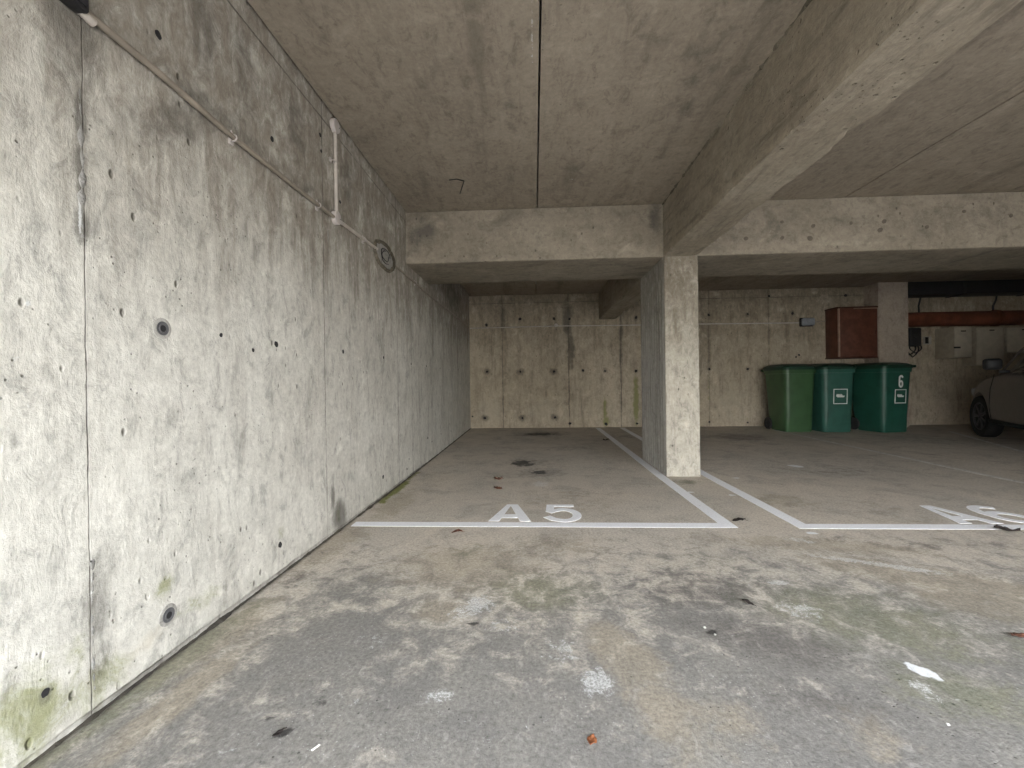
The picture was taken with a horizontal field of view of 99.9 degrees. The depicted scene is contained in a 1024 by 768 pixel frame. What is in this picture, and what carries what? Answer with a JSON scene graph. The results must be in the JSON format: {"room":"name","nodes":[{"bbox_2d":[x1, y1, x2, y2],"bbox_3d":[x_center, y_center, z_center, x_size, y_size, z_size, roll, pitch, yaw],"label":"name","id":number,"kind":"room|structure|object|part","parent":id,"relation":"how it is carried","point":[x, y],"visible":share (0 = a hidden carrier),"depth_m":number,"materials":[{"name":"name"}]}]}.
{"room":"parking garage","nodes":[
{"label":"parking garage","id":0,"kind":"room"},
{"bbox_2d":[0,0,470,767],"bbox_3d":[-1.136,-0.514,3.677,0.205,2.876,9.430,-1,0,3],"label":"wall","id":1,"kind":"structure","parent":0,"point":[207,376],"depth_m":1.45,"materials":[{"name":"concrete"}]},
{"bbox_2d":[59,0,96,26],"bbox_3d":[-1.156,-1.075,1.121,0.046,0.177,0.142,-1,0,3],"label":"wall lamp","id":2,"kind":"object","parent":1,"relation":"attached to","point":[80,7],"visible":1,"depth_m":1.15,"materials":[{"name":"black plastic"}]},
{"bbox_2d":[23,428,470,767],"bbox_3d":[-0.971,0.876,4.375,0.028,0.057,7.630,-1,0,3],"label":"trim","id":3,"kind":"structure","parent":1,"relation":"attached to","point":[223,618],"depth_m":1.50,"materials":[{"name":"grey concrete"}]},
{"bbox_2d":[89,10,467,325],"bbox_3d":[-0.991,-1.310,4.494,0.034,0.657,6.681,-1,0,3],"label":"conduit","id":4,"kind":"object","parent":1,"relation":"attached to","point":[335,215],"visible":1,"depth_m":1.84,"materials":[{"name":"grey plastic"}]},
{"bbox_2d":[373,239,395,272],"bbox_3d":[-1.046,-1.049,3.538,0.039,0.233,0.494,-1,0,3],"label":"box","id":5,"kind":"object","parent":1,"relation":"attached to","point":[384,256],"visible":0.99,"depth_m":3.52,"materials":[{"name":"grey plastic"}]},
{"bbox_2d":[29,424,1023,767],"bbox_3d":[5.299,0.938,-2.110,13.621,0.295,20.330,-1,0,3],"label":"floor","id":6,"kind":"structure","parent":0,"point":[382,646],"depth_m":1.59,"materials":[{"name":"concrete"}]},
{"bbox_2d":[272,727,286,736],"bbox_3d":[-0.600,0.899,1.112,0.016,0.008,0.040,-1,0,33],"label":"leaf","id":7,"kind":"object","parent":6,"relation":"on","point":[279,731],"visible":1,"depth_m":1.11,"materials":[{"name":"plant"}]},
{"bbox_2d":[489,504,530,520],"bbox_3d":[-0.006,0.890,2.985,0.278,0.002,0.383,-1,0,3],"label":"letter","id":8,"kind":"object","parent":6,"relation":"on","point":[519,513],"visible":1,"depth_m":2.93,"materials":[{"name":"white paint"}]},
{"bbox_2d":[351,428,737,527],"bbox_3d":[0.313,0.859,5.337,2.406,0.047,5.334,-1,0,3],"label":"parking line","id":9,"kind":"object","parent":6,"relation":"on","point":[722,522],"visible":1,"depth_m":2.75,"materials":[{"name":"white paint"}]},
{"bbox_2d":[543,504,581,521],"bbox_3d":[0.342,0.886,2.959,0.258,0.002,0.393,-1,0,3],"label":"number","id":10,"kind":"object","parent":6,"relation":"on","point":[577,515],"visible":1,"depth_m":2.97,"materials":[{"name":"white paint"}]},
{"bbox_2d":[587,733,596,744],"bbox_3d":[0.199,0.886,1.075,0.026,0.012,0.039,-1,0,-8],"label":"leaf","id":11,"kind":"object","parent":6,"relation":"on","point":[591,739],"visible":1,"depth_m":1.07,"materials":[{"name":"orange plant"}]},
{"bbox_2d":[640,255,700,476],"bbox_3d":[1.617,-0.161,4.481,0.318,2.093,0.912,-1,0,3],"label":"column","id":12,"kind":"structure","parent":6,"relation":"on","point":[669,290],"depth_m":4.03,"materials":[{"name":"concrete"}]},
{"bbox_2d":[732,517,747,520],"bbox_3d":[1.451,0.860,2.730,0.104,0.021,0.040,-1,0,-2],"label":"leaf","id":13,"kind":"object","parent":6,"relation":"on","point":[738,518],"visible":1,"depth_m":2.73,"materials":[{"name":"brown plant"}]},
{"bbox_2d":[742,599,755,605],"bbox_3d":[0.950,0.874,1.721,0.022,0.012,0.055,-1,0,-37],"label":"leaf","id":14,"kind":"object","parent":6,"relation":"on","point":[745,600],"visible":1,"depth_m":1.72,"materials":[{"name":"plant"}]},
{"bbox_2d":[760,364,816,431],"bbox_3d":[4.678,0.223,7.271,0.558,1.113,0.770,-1,0,1],"label":"wheelie bin","id":15,"kind":"object","parent":6,"relation":"on","point":[790,387],"visible":1,"depth_m":6.99,"materials":[{"name":"green plastic"}]},
{"bbox_3d":[4.671,-0.283,7.258,0.558,0.101,0.688,-1,0,1],"label":"lid","id":16,"kind":"part","parent":15,"relation":"part of","materials":[{"name":"green plastic"}]},
{"bbox_2d":[621,428,1023,529],"bbox_3d":[4.172,0.808,5.131,4.671,0.047,5.344,-1,0,3],"label":"parking line","id":17,"kind":"object","parent":6,"relation":"on","point":[778,513],"visible":0.69,"depth_m":2.62,"materials":[{"name":"white paint"}]},
{"bbox_2d":[810,363,855,431],"bbox_3d":[5.243,0.216,7.176,0.558,1.113,0.770,-1,0,3],"label":"wheelie bin","id":18,"kind":"object","parent":6,"relation":"on","point":[833,382],"visible":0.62,"depth_m":6.88,"materials":[{"name":"green plastic"}]},
{"bbox_3d":[5.236,-0.290,7.163,0.558,0.101,0.688,-1,0,3],"label":"lid","id":19,"kind":"part","parent":18,"relation":"part of","materials":[{"name":"green plastic"}]},
{"bbox_2d":[851,362,915,432],"bbox_3d":[6.067,0.206,7.085,0.679,1.113,0.803,-1,0,-8],"label":"wheelie bin","id":20,"kind":"object","parent":6,"relation":"on","point":[880,394],"visible":0.88,"depth_m":6.80,"materials":[{"name":"green plastic"}]},
{"bbox_3d":[6.014,-0.299,7.064,0.582,0.101,0.718,-1,0,-8],"label":"lid","id":21,"kind":"part","parent":20,"relation":"part of","materials":[{"name":"green plastic"}]},
{"bbox_2d":[863,282,908,426],"bbox_3d":[6.635,-0.493,7.638,0.498,2.566,0.350,-1,0,3],"label":"wall pier","id":22,"kind":"object","parent":6,"relation":"on","point":[891,298],"visible":0.53,"depth_m":7.46,"materials":[{"name":"concrete"}]},
{"bbox_2d":[770,429,1023,482],"bbox_3d":[4.349,0.810,4.560,0.062,0.042,5.634,-1,0,2],"label":"parking line","id":23,"kind":"object","parent":6,"relation":"on","point":[770,429],"visible":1,"depth_m":4.61,"materials":[{"name":"white paint"}]},
{"bbox_2d":[919,505,1002,523],"bbox_3d":[2.882,0.852,2.822,0.253,0.002,0.383,-1,0,3],"label":"letter","id":24,"kind":"object","parent":6,"relation":"on","point":[960,519],"visible":1,"depth_m":2.76,"materials":[{"name":"white paint"}]},
{"bbox_2d":[948,431,1023,452],"bbox_3d":[6.262,0.781,5.555,0.051,0.033,2.882,-1,0,28],"label":"parking line","id":25,"kind":"object","parent":6,"relation":"on","point":[948,431],"visible":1,"depth_m":5.71,"materials":[{"name":"white paint"}]},
{"bbox_2d":[966,505,1023,522],"bbox_3d":[3.186,0.848,2.810,0.231,0.002,0.386,-1,0,3],"label":"number","id":26,"kind":"object","parent":6,"relation":"on","point":[975,508],"visible":1,"depth_m":2.82,"materials":[{"name":"white paint"}]},
{"bbox_2d":[970,347,1023,436],"bbox_3d":[6.914,0.011,4.794,1.970,1.514,3.905,-1,0,28],"label":"car","id":27,"kind":"object","parent":6,"relation":"on","point":[997,403],"visible":1,"depth_m":5.71,"materials":[{"name":"beige paint"}]},
{"bbox_2d":[982,358,1010,372],"bbox_3d":[6.406,-0.243,5.700,0.240,0.190,0.170,-1,0,3],"label":"mirror","id":28,"kind":"object","parent":27,"relation":"attached to","point":[996,363],"depth_m":5.66,"materials":[{"name":"black plastic"}]},
{"bbox_3d":[6.203,0.522,5.185,0.066,0.066,1.701,-1,0,28],"label":"sill trim","id":29,"kind":"part","parent":27,"relation":"part of","materials":[{"name":"black plastic"}]},
{"bbox_3d":[6.127,-0.147,4.936,0.040,0.058,2.101,-1,0,29],"label":"window trim","id":30,"kind":"part","parent":27,"relation":"part of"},
{"bbox_2d":[994,525,1021,531],"bbox_3d":[2.879,0.836,2.486,0.135,0.032,0.040,-1,0,28],"label":"leaf","id":31,"kind":"object","parent":6,"relation":"on","point":[995,526],"visible":1,"depth_m":2.49,"materials":[{"name":"plant"}]},
{"bbox_2d":[1010,632,1023,637],"bbox_3d":[1.748,0.863,1.478,0.074,0.014,0.030,-1,0,-7],"label":"leaf","id":32,"kind":"object","parent":6,"relation":"on","point":[1014,633],"visible":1,"depth_m":1.48,"materials":[{"name":"brown plant"}]},
{"bbox_2d":[537,0,540,190],"bbox_3d":[5.543,-2.090,3.324,13.621,0.300,9.430,-1,0,3],"label":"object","id":33,"kind":"structure","parent":0,"point":[539,0],"depth_m":2.67,"materials":[{"name":"metal"}]},
{"bbox_2d":[247,0,1023,295],"bbox_3d":[3.793,-1.817,3.416,9.687,0.200,9.030,-1,0,3],"label":"ceiling","id":34,"kind":"structure","parent":0,"point":[431,93],"depth_m":2.58,"materials":[{"name":"concrete"}]},
{"bbox_2d":[406,204,663,283],"bbox_3d":[0.169,-1.434,4.536,2.546,0.515,0.886,-1,0,3],"label":"ceiling beam","id":35,"kind":"structure","parent":34,"relation":"attached to","point":[620,241],"depth_m":4.11,"materials":[{"name":"concrete"}]},
{"bbox_2d":[662,0,812,204],"bbox_3d":[1.283,-1.665,1.681,0.027,0.034,4.703,-1,0,3],"label":"trim","id":36,"kind":"structure","parent":34,"relation":"attached to","point":[807,2],"depth_m":2.42,"materials":[{"name":"grey concrete"}]},
{"bbox_2d":[599,0,1021,319],"bbox_3d":[1.551,-1.450,3.584,0.317,0.515,9.130,-1,0,3],"label":"ceiling beam","id":37,"kind":"structure","parent":34,"relation":"attached to","point":[840,63],"depth_m":1.97,"materials":[{"name":"concrete"}]},
{"bbox_2d":[469,287,1023,427],"bbox_3d":[5.803,-0.628,7.935,13.621,2.856,0.203,-1,0,3],"label":"wall","id":38,"kind":"structure","parent":0,"point":[563,376],"depth_m":8.02,"materials":[{"name":"concrete"}]},
{"bbox_2d":[470,322,798,328],"bbox_3d":[2.221,-1.112,7.999,6.047,0.088,0.046,-1,0,3],"label":"conduit","id":39,"kind":"object","parent":38,"relation":"attached to","point":[555,324],"visible":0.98,"depth_m":8.03,"materials":[{"name":"plastic"}]},
{"bbox_2d":[799,318,814,326],"bbox_3d":[5.370,-1.128,7.815,0.246,0.160,0.085,-1,0,3],"label":"lamp","id":40,"kind":"object","parent":38,"relation":"attached to","point":[803,322],"visible":1,"depth_m":7.78,"materials":[{"name":"black plastic"}]},
{"bbox_2d":[824,306,877,358],"bbox_3d":[6.035,-0.903,7.641,0.688,0.898,0.365,-1,0,3],"label":"upper cabinet","id":41,"kind":"object","parent":38,"relation":"attached to","point":[851,332],"visible":1,"depth_m":7.49,"materials":[{"name":"red paint"}]},
{"bbox_3d":[6.030,-1.341,7.657,0.688,0.022,0.330,-1,0,3],"label":"frame rail","id":42,"kind":"part","parent":41,"relation":"part of","materials":[{"name":"wood"}]},
{"bbox_3d":[6.042,-0.464,7.664,0.688,0.020,0.320,-1,0,3],"label":"frame rail","id":43,"kind":"part","parent":41,"relation":"part of","materials":[{"name":"brown wood"}]},
{"bbox_3d":[6.034,-0.902,7.497,0.616,0.816,0.028,-1,0,3],"label":"door","id":44,"kind":"part","parent":41,"relation":"part of","materials":[{"name":"red paint"}]},
{"bbox_2d":[908,328,921,357],"bbox_3d":[7.185,-0.740,7.690,0.298,0.531,0.148,-1,0,3],"label":"charger","id":45,"kind":"object","parent":38,"relation":"attached to","point":[914,334],"visible":0.8,"depth_m":7.64,"materials":[{"name":"black plastic"}]},
{"bbox_2d":[923,337,931,343],"bbox_3d":[7.468,-0.783,7.727,0.118,0.136,0.045,-1,0,3],"label":"wall switch","id":46,"kind":"object","parent":38,"relation":"attached to","point":[926,340],"visible":1,"depth_m":7.71,"materials":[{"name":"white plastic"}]},
{"bbox_2d":[935,327,971,358],"bbox_3d":[7.743,-0.718,7.550,0.310,0.529,0.370,-1,0,3],"label":"upper cabinet","id":47,"kind":"object","parent":38,"relation":"attached to","point":[952,342],"visible":1,"depth_m":7.40,"materials":[{"name":"beige paint"}]},
{"bbox_3d":[7.739,-0.717,7.379,0.276,0.505,0.016,-1,0,3],"label":"door","id":48,"kind":"part","parent":47,"relation":"part of","materials":[{"name":"beige metal"}]},
{"bbox_2d":[908,279,1023,297],"bbox_3d":[9.622,-1.687,7.462,5.497,0.234,0.342,-1,0,3],"label":"air duct","id":49,"kind":"object","parent":38,"relation":"attached to","point":[1014,287],"visible":0.85,"depth_m":7.41,"materials":[{"name":"black metal"}]},
{"bbox_2d":[992,296,997,309],"bbox_3d":[8.620,-1.448,7.665,0.098,0.325,0.048,-1,0,3],"label":"cable","id":50,"kind":"object","parent":49,"relation":"hanging from","point":[996,297],"visible":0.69,"depth_m":7.66,"materials":[{"name":"black plastic"}]},
{"bbox_2d":[908,310,1023,326],"bbox_3d":[9.630,-1.173,7.492,5.497,0.284,0.289,-1,0,3],"label":"pipe","id":51,"kind":"object","parent":38,"relation":"attached to","point":[994,317],"visible":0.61,"depth_m":7.48,"materials":[{"name":"red metal"}]},
{"bbox_2d":[962,327,1003,365],"bbox_3d":[8.301,-0.656,7.576,0.462,0.659,0.260,-1,0,3],"label":"upper cabinet","id":52,"kind":"object","parent":38,"relation":"attached to","point":[987,342],"visible":0.88,"depth_m":7.46,"materials":[{"name":"beige paint"}]},
{"bbox_3d":[8.293,-0.656,7.460,0.442,0.635,0.016,-1,0,3],"label":"door","id":53,"kind":"part","parent":52,"relation":"part of","materials":[{"name":"beige metal"}]},
{"bbox_2d":[1004,327,1023,352],"bbox_3d":[8.909,-0.772,7.574,0.555,0.437,0.200,-1,0,3],"label":"upper cabinet","id":54,"kind":"object","parent":38,"relation":"attached to","point":[1013,336],"visible":0.82,"depth_m":7.49,"materials":[{"name":"beige paint"}]},
{"bbox_3d":[11.094,-1.913,3.035,2.099,0.200,9.030,-1,0,3],"label":"ceiling","id":55,"kind":"structure","parent":0,"visible":0},
{"bbox_2d":[697,192,1023,276],"bbox_3d":[7.026,-1.524,4.179,10.564,0.515,0.890,-1,0,3],"label":"ceiling beam","id":56,"kind":"structure","parent":55,"relation":"attached to","point":[970,231],"depth_m":3.96,"materials":[{"name":"concrete"}]}
]}

